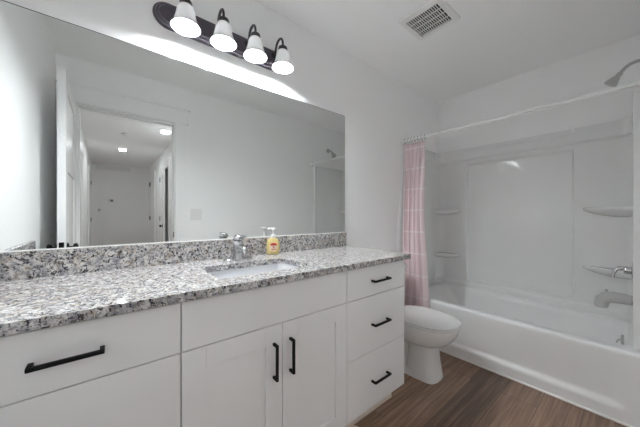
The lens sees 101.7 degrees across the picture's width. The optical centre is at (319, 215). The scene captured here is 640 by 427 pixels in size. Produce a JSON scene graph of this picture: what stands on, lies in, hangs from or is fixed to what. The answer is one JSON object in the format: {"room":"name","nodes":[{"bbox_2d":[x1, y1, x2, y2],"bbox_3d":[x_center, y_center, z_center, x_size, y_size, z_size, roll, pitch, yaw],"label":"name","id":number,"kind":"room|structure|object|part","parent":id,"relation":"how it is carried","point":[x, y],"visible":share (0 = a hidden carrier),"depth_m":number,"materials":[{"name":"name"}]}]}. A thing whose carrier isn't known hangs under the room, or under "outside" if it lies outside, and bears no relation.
{"room":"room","nodes":[
{"label":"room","id":0,"kind":"room"},
{"bbox_2d":[4,0,436,252],"bbox_3d":[0.059,-0.070,2.001,3.452,2.440,0.100,0,0,-39],"label":"wall","id":1,"kind":"structure","parent":0,"point":[380,111],"depth_m":1.96,"materials":[{"name":"white paint"}]},
{"bbox_2d":[0,0,344,252],"bbox_3d":[-0.483,-0.321,1.484,1.751,0.911,0.010,0,0,-39],"label":"mirror","id":2,"kind":"object","parent":1,"relation":"attached to","point":[105,141],"visible":0.86,"depth_m":1.20,"materials":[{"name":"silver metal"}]},
{"bbox_2d":[1,233,345,280],"bbox_3d":[-0.471,0.185,1.487,1.736,0.100,0.022,0,0,-39],"label":"backsplash","id":3,"kind":"structure","parent":1,"relation":"attached to","point":[42,263],"depth_m":1.17,"materials":[{"name":"stone"}]},
{"bbox_2d":[152,0,293,74],"bbox_3d":[-0.437,-0.967,1.403,0.766,0.196,0.194,0,0,-39],"label":"vanity light","id":4,"kind":"object","parent":1,"relation":"attached to","point":[182,20],"visible":1,"depth_m":1.36,"materials":[{"name":"white glass"}]},
{"bbox_3d":[-0.622,-0.918,1.209,0.128,0.099,0.128,0,0,-39],"label":"lamp shade","id":5,"kind":"part","parent":4,"relation":"part of","materials":[{"name":"white glass"}]},
{"bbox_2d":[179,0,192,6],"bbox_3d":[-0.622,-0.981,1.209,0.056,0.042,0.056,0,0,-39],"label":"socket","id":6,"kind":"object","parent":4,"relation":"attached to","point":[188,3],"depth_m":1.18,"materials":[{"name":"brown metal"}]},
{"bbox_3d":[-0.622,-0.917,1.209,0.058,0.085,0.058,0,0,-39],"label":"bulb","id":7,"kind":"part","parent":4,"relation":"part of","materials":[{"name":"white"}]},
{"bbox_3d":[-0.520,-1.019,1.358,0.042,0.092,0.113,0,0,-39],"label":"lamp arm","id":8,"kind":"part","parent":4,"relation":"part of","materials":[{"name":"brown metal"}]},
{"bbox_2d":[218,16,228,22],"bbox_3d":[-0.488,-0.981,1.319,0.056,0.042,0.056,0,0,-39],"label":"socket","id":9,"kind":"object","parent":4,"relation":"attached to","point":[221,19],"depth_m":1.29,"materials":[{"name":"brown metal"}]},
{"bbox_3d":[-0.488,-0.918,1.319,0.128,0.099,0.128,0,0,-39],"label":"lamp shade","id":10,"kind":"part","parent":4,"relation":"part of","materials":[{"name":"white glass"}]},
{"bbox_3d":[-0.488,-0.917,1.319,0.058,0.085,0.058,0,0,-39],"label":"bulb","id":11,"kind":"part","parent":4,"relation":"part of","materials":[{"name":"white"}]},
{"bbox_3d":[-0.386,-1.019,1.468,0.042,0.092,0.113,0,0,-39],"label":"lamp arm","id":12,"kind":"part","parent":4,"relation":"part of","materials":[{"name":"brown metal"}]},
{"bbox_3d":[-0.354,-0.918,1.429,0.128,0.099,0.128,0,0,-39],"label":"lamp shade","id":13,"kind":"part","parent":4,"relation":"part of","materials":[{"name":"white glass"}]},
{"bbox_2d":[250,31,260,37],"bbox_3d":[-0.354,-0.981,1.429,0.056,0.042,0.056,0,0,-39],"label":"socket","id":14,"kind":"object","parent":4,"relation":"attached to","point":[254,34],"depth_m":1.40,"materials":[{"name":"brown metal"}]},
{"bbox_3d":[-0.354,-0.917,1.429,0.058,0.085,0.058,0,0,-39],"label":"bulb","id":15,"kind":"part","parent":4,"relation":"part of","materials":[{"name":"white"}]},
{"bbox_3d":[-0.252,-1.019,1.578,0.042,0.092,0.113,0,0,-39],"label":"lamp arm","id":16,"kind":"part","parent":4,"relation":"part of","materials":[{"name":"brown metal"}]},
{"bbox_2d":[278,45,287,50],"bbox_3d":[-0.220,-0.981,1.540,0.056,0.042,0.056,0,0,-39],"label":"socket","id":17,"kind":"object","parent":4,"relation":"attached to","point":[282,47],"depth_m":1.51,"materials":[{"name":"brown metal"}]},
{"bbox_3d":[-0.220,-0.918,1.540,0.128,0.099,0.128,0,0,-39],"label":"lamp shade","id":18,"kind":"part","parent":4,"relation":"part of","materials":[{"name":"white glass"}]},
{"bbox_3d":[-0.220,-0.917,1.540,0.058,0.085,0.058,0,0,-39],"label":"bulb","id":19,"kind":"part","parent":4,"relation":"part of","materials":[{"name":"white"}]},
{"bbox_2d":[402,80,639,143],"bbox_3d":[1.288,-0.723,1.984,0.054,0.054,1.486,0,0,-39],"label":"shower rod","id":20,"kind":"object","parent":1,"relation":"attached to","point":[637,83],"visible":1,"depth_m":1.77,"materials":[{"name":"white metal"}]},
{"bbox_2d":[396,145,403,252],"bbox_3d":[0.772,0.132,2.502,0.126,1.636,0.015,0,0,-42],"label":"curtain liner","id":21,"kind":"object","parent":20,"relation":"hanging from","point":[401,188],"visible":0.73,"depth_m":2.49,"materials":[{"name":"white plastic"}]},
{"bbox_2d":[440,349,633,426],"bbox_3d":[1.241,1.144,1.946,0.012,0.012,1.455,0,0,-39],"label":"trim","id":22,"kind":"structure","parent":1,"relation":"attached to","point":[488,369],"depth_m":1.68,"materials":[{"name":"white"}]},
{"bbox_2d":[254,0,639,102],"bbox_3d":[2.360,-1.320,-0.799,3.452,0.060,7.350,0,0,-39],"label":"ceiling","id":23,"kind":"structure","parent":0,"point":[492,41],"depth_m":1.85,"materials":[{"name":"white paint"}]},
{"bbox_2d":[398,0,460,40],"bbox_3d":[0.717,-1.282,1.716,0.292,0.016,0.284,0,0,-39],"label":"exhaust fan cover","id":24,"kind":"object","parent":23,"relation":"attached to","point":[431,17],"visible":1,"depth_m":1.70,"materials":[{"name":"white plastic"}]},
{"bbox_2d":[408,5,449,35],"bbox_3d":[0.717,-1.277,1.716,0.202,0.004,0.212,0,0,-39],"label":"grille","id":25,"kind":"object","parent":24,"relation":"attached to","point":[434,17],"depth_m":1.71,"materials":[{"name":"white plastic"}]},
{"bbox_2d":[354,351,626,426],"bbox_3d":[2.360,1.180,-0.799,3.452,0.060,7.350,0,0,-39],"label":"floor","id":26,"kind":"structure","parent":0,"point":[467,394],"depth_m":1.58,"materials":[{"name":"brown wood"}]},
{"bbox_2d":[0,303,179,426],"bbox_3d":[-0.785,0.709,0.855,0.488,0.883,0.592,0,0,-39],"label":"base cabinet","id":27,"kind":"object","parent":26,"relation":"on","point":[120,370],"visible":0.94,"depth_m":0.68,"materials":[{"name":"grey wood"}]},
{"bbox_3d":[-0.613,0.348,0.634,0.138,0.010,0.033,0,0,-39],"label":"handle","id":28,"kind":"part","parent":27,"relation":"part of","materials":[{"name":"black metal"}]},
{"bbox_3d":[-0.624,0.575,0.658,0.485,0.293,0.020,0,0,-39],"label":"drawer","id":29,"kind":"part","parent":27,"relation":"part of","materials":[{"name":"white paint"}]},
{"bbox_2d":[180,271,346,426],"bbox_3d":[-0.317,0.709,1.240,0.724,0.883,0.592,0,0,-39],"label":"base cabinet","id":30,"kind":"object","parent":26,"relation":"on","point":[275,355],"visible":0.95,"depth_m":0.99,"materials":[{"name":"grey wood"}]},
{"bbox_2d":[0,233,410,336],"bbox_3d":[-0.300,0.199,1.262,1.758,0.128,0.584,0,0,-39],"label":"countertop","id":31,"kind":"structure","parent":30,"relation":"on","point":[42,289],"depth_m":1.00,"materials":[{"name":"stone"}]},
{"bbox_2d":[223,234,252,261],"bbox_3d":[-0.408,0.168,1.351,0.158,0.135,0.137,0,0,-39],"label":"faucet","id":32,"kind":"object","parent":31,"relation":"on","point":[239,249],"visible":1,"depth_m":1.35,"materials":[{"name":"silver metal"}]},
{"bbox_3d":[-0.432,0.231,1.380,0.158,0.010,0.052,0,0,-39],"label":"plate","id":33,"kind":"part","parent":32,"relation":"part of","materials":[{"name":"silver metal"}]},
{"bbox_3d":[-0.417,0.117,1.362,0.055,0.032,0.103,0,0,-39],"label":"lever","id":34,"kind":"part","parent":32,"relation":"part of","materials":[{"name":"silver metal"}]},
{"bbox_3d":[-0.398,0.175,1.338,0.040,0.048,0.105,0,0,-39],"label":"spout","id":35,"kind":"part","parent":32,"relation":"part of","materials":[{"name":"silver metal"}]},
{"bbox_2d":[209,263,296,277],"bbox_3d":[-0.288,0.333,1.205,0.474,0.140,0.314,0,0,-39],"label":"sink","id":36,"kind":"object","parent":31,"relation":"in","point":[278,266],"visible":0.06,"depth_m":1.33,"materials":[{"name":"white ceramic"}]},
{"bbox_2d":[266,228,279,254],"bbox_3d":[-0.283,0.155,1.574,0.079,0.161,0.049,0,0,-16],"label":"soap bottle","id":37,"kind":"object","parent":31,"relation":"on","point":[273,245],"visible":1,"depth_m":1.56,"materials":[{"name":"plastic"}]},
{"bbox_3d":[-0.295,0.723,0.929,0.359,0.590,0.020,0,0,-39],"label":"door","id":38,"kind":"part","parent":30,"relation":"part of","materials":[{"name":"white paint"}]},
{"bbox_3d":[-0.155,0.347,1.044,0.721,0.154,0.020,0,0,-39],"label":"false drawer","id":39,"kind":"part","parent":30,"relation":"part of","materials":[{"name":"white paint"}]},
{"bbox_3d":[-0.170,0.563,0.999,0.010,0.138,0.033,0,0,-39],"label":"handle","id":40,"kind":"part","parent":30,"relation":"part of","materials":[{"name":"black metal"}]},
{"bbox_3d":[-0.112,0.563,1.046,0.010,0.138,0.033,0,0,-39],"label":"handle","id":41,"kind":"part","parent":30,"relation":"part of","materials":[{"name":"black metal"}]},
{"bbox_3d":[-0.015,0.723,1.159,0.359,0.590,0.020,0,0,-39],"label":"door","id":42,"kind":"part","parent":30,"relation":"part of","materials":[{"name":"white paint"}]},
{"bbox_2d":[345,260,403,426],"bbox_3d":[0.154,0.709,1.626,0.491,0.883,0.592,0,0,-39],"label":"base cabinet","id":43,"kind":"object","parent":26,"relation":"on","point":[375,294],"visible":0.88,"depth_m":1.39,"materials":[{"name":"white paint"}]},
{"bbox_3d":[0.315,0.347,1.430,0.488,0.154,0.020,0,0,-39],"label":"drawer","id":44,"kind":"part","parent":43,"relation":"part of","materials":[{"name":"white paint"}]},
{"bbox_3d":[0.315,0.575,1.430,0.488,0.293,0.020,0,0,-39],"label":"drawer","id":45,"kind":"part","parent":43,"relation":"part of","materials":[{"name":"white paint"}]},
{"bbox_3d":[0.315,0.872,1.430,0.488,0.293,0.020,0,0,-39],"label":"drawer","id":46,"kind":"part","parent":43,"relation":"part of","materials":[{"name":"white paint"}]},
{"bbox_3d":[0.334,0.348,1.413,0.138,0.010,0.033,0,0,-39],"label":"handle","id":47,"kind":"part","parent":43,"relation":"part of","materials":[{"name":"black metal"}]},
{"bbox_3d":[0.334,0.579,1.413,0.138,0.010,0.033,0,0,-39],"label":"handle","id":48,"kind":"part","parent":43,"relation":"part of","materials":[{"name":"black metal"}]},
{"bbox_3d":[0.334,0.879,1.413,0.138,0.010,0.033,0,0,-39],"label":"handle","id":49,"kind":"part","parent":43,"relation":"part of","materials":[{"name":"black metal"}]},
{"bbox_2d":[404,263,461,383],"bbox_3d":[0.687,0.781,1.984,0.428,0.738,0.708,0,0,-39],"label":"toilet","id":50,"kind":"object","parent":26,"relation":"on","point":[426,330],"visible":0.57,"depth_m":1.80,"materials":[{"name":"white ceramic"}]},
{"bbox_3d":[0.528,0.606,2.177,0.410,0.312,0.194,0,0,-39],"label":"tank","id":51,"kind":"part","parent":50,"relation":"part of","materials":[{"name":"white ceramic"}]},
{"bbox_3d":[0.763,0.753,1.891,0.372,0.014,0.464,0,0,-39],"label":"seat","id":52,"kind":"part","parent":50,"relation":"part of","materials":[{"name":"white plastic"}]},
{"bbox_3d":[0.762,0.733,1.892,0.376,0.018,0.471,0,0,-39],"label":"lid","id":53,"kind":"part","parent":50,"relation":"part of","materials":[{"name":"white plastic"}]},
{"bbox_2d":[428,282,639,426],"bbox_3d":[1.530,0.948,2.183,0.736,0.402,1.481,0,0,-39],"label":"bathtub","id":54,"kind":"object","parent":26,"relation":"on","point":[590,360],"visible":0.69,"depth_m":1.79,"materials":[{"name":"white ceramic"}]},
{"bbox_2d":[425,90,639,349],"bbox_3d":[1.563,0.026,2.210,0.661,1.442,1.485,0,0,-39],"label":"tub surround","id":55,"kind":"object","parent":54,"relation":"on","point":[549,218],"visible":0.98,"depth_m":2.25,"materials":[{"name":"white plastic"}]},
{"bbox_3d":[1.059,0.026,2.732,0.545,1.442,0.039,0,0,-39],"label":"panel","id":56,"kind":"part","parent":55,"relation":"part of","materials":[{"name":"white plastic"}]},
{"bbox_2d":[433,252,460,257],"bbox_3d":[1.374,0.436,2.821,0.115,0.057,0.246,0,0,-39],"label":"shelf","id":57,"kind":"object","parent":55,"relation":"attached to","point":[435,254],"depth_m":2.81,"materials":[{"name":"white plastic"}]},
{"bbox_2d":[433,210,460,214],"bbox_3d":[1.374,-0.032,2.821,0.115,0.057,0.246,0,0,-39],"label":"shelf","id":58,"kind":"object","parent":55,"relation":"attached to","point":[435,212],"depth_m":2.80,"materials":[{"name":"white plastic"}]},
{"bbox_2d":[583,265,630,279],"bbox_3d":[2.110,0.424,1.914,0.130,0.072,0.263,0,0,-39],"label":"shelf","id":59,"kind":"object","parent":55,"relation":"attached to","point":[594,271],"depth_m":1.94,"materials":[{"name":"white plastic"}]},
{"bbox_2d":[583,207,632,216],"bbox_3d":[2.110,-0.024,1.914,0.130,0.072,0.263,0,0,-39],"label":"shelf","id":60,"kind":"object","parent":55,"relation":"attached to","point":[587,211],"depth_m":1.90,"materials":[{"name":"white plastic"}]},
{"bbox_2d":[594,289,632,307],"bbox_3d":[1.916,0.550,1.701,0.074,0.120,0.177,0,0,-39],"label":"tub spout","id":61,"kind":"object","parent":55,"relation":"attached to","point":[602,300],"visible":0.86,"depth_m":1.69,"materials":[{"name":"grey metal"}]},
{"bbox_2d":[611,261,632,285],"bbox_3d":[1.940,0.365,1.671,0.172,0.172,0.099,0,0,-39],"label":"shower valve","id":62,"kind":"object","parent":55,"relation":"attached to","point":[628,270],"visible":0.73,"depth_m":1.65,"materials":[{"name":"silver metal"}]},
{"bbox_3d":[1.936,0.364,1.676,0.052,0.079,0.087,0,0,-39],"label":"lever","id":63,"kind":"part","parent":62,"relation":"part of","materials":[{"name":"silver metal"}]},
{"bbox_3d":[1.975,0.026,1.617,0.545,1.442,0.046,0,0,-39],"label":"panel","id":64,"kind":"part","parent":55,"relation":"part of","materials":[{"name":"white plastic"}]},
{"bbox_3d":[1.932,0.798,1.681,0.064,0.064,0.034,0,0,-39],"label":"overflow plate","id":65,"kind":"part","parent":54,"relation":"part of","materials":[{"name":"silver metal"}]},
{"bbox_2d":[437,35,639,152],"bbox_3d":[1.894,-0.070,2.408,0.100,2.440,1.602,0,0,-39],"label":"wall","id":66,"kind":"structure","parent":0,"point":[585,73],"depth_m":2.25,"materials":[{"name":"white paint"}]},
{"bbox_3d":[1.032,-0.070,0.738,3.352,2.440,0.115,0,0,-39],"label":"wall","id":67,"kind":"structure","parent":0,"visible":0},
{"bbox_2d":[604,59,639,86],"bbox_3d":[1.942,-0.915,1.668,0.068,0.156,0.167,0,0,-39],"label":"shower fixture","id":68,"kind":"object","parent":67,"relation":"attached to","point":[612,82],"visible":0.99,"depth_m":1.68,"materials":[{"name":"silver metal"}]},
{"bbox_3d":[1.959,-0.938,1.648,0.019,0.066,0.096,0,0,-39],"label":"arm","id":69,"kind":"part","parent":68,"relation":"part of","materials":[{"name":"silver metal"}]},
{"bbox_3d":[0.853,-0.718,2.511,0.041,0.045,0.009,0,0,-39],"label":"curtain ring","id":70,"kind":"object","parent":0,"visible":0},
{"bbox_2d":[403,140,428,307],"bbox_3d":[0.866,0.149,2.396,0.135,1.662,0.293,0,0,-39],"label":"shower curtain","id":71,"kind":"object","parent":70,"relation":"hanging from","point":[414,239],"visible":0.84,"depth_m":2.37,"materials":[{"name":"pink fabric"}]}
]}

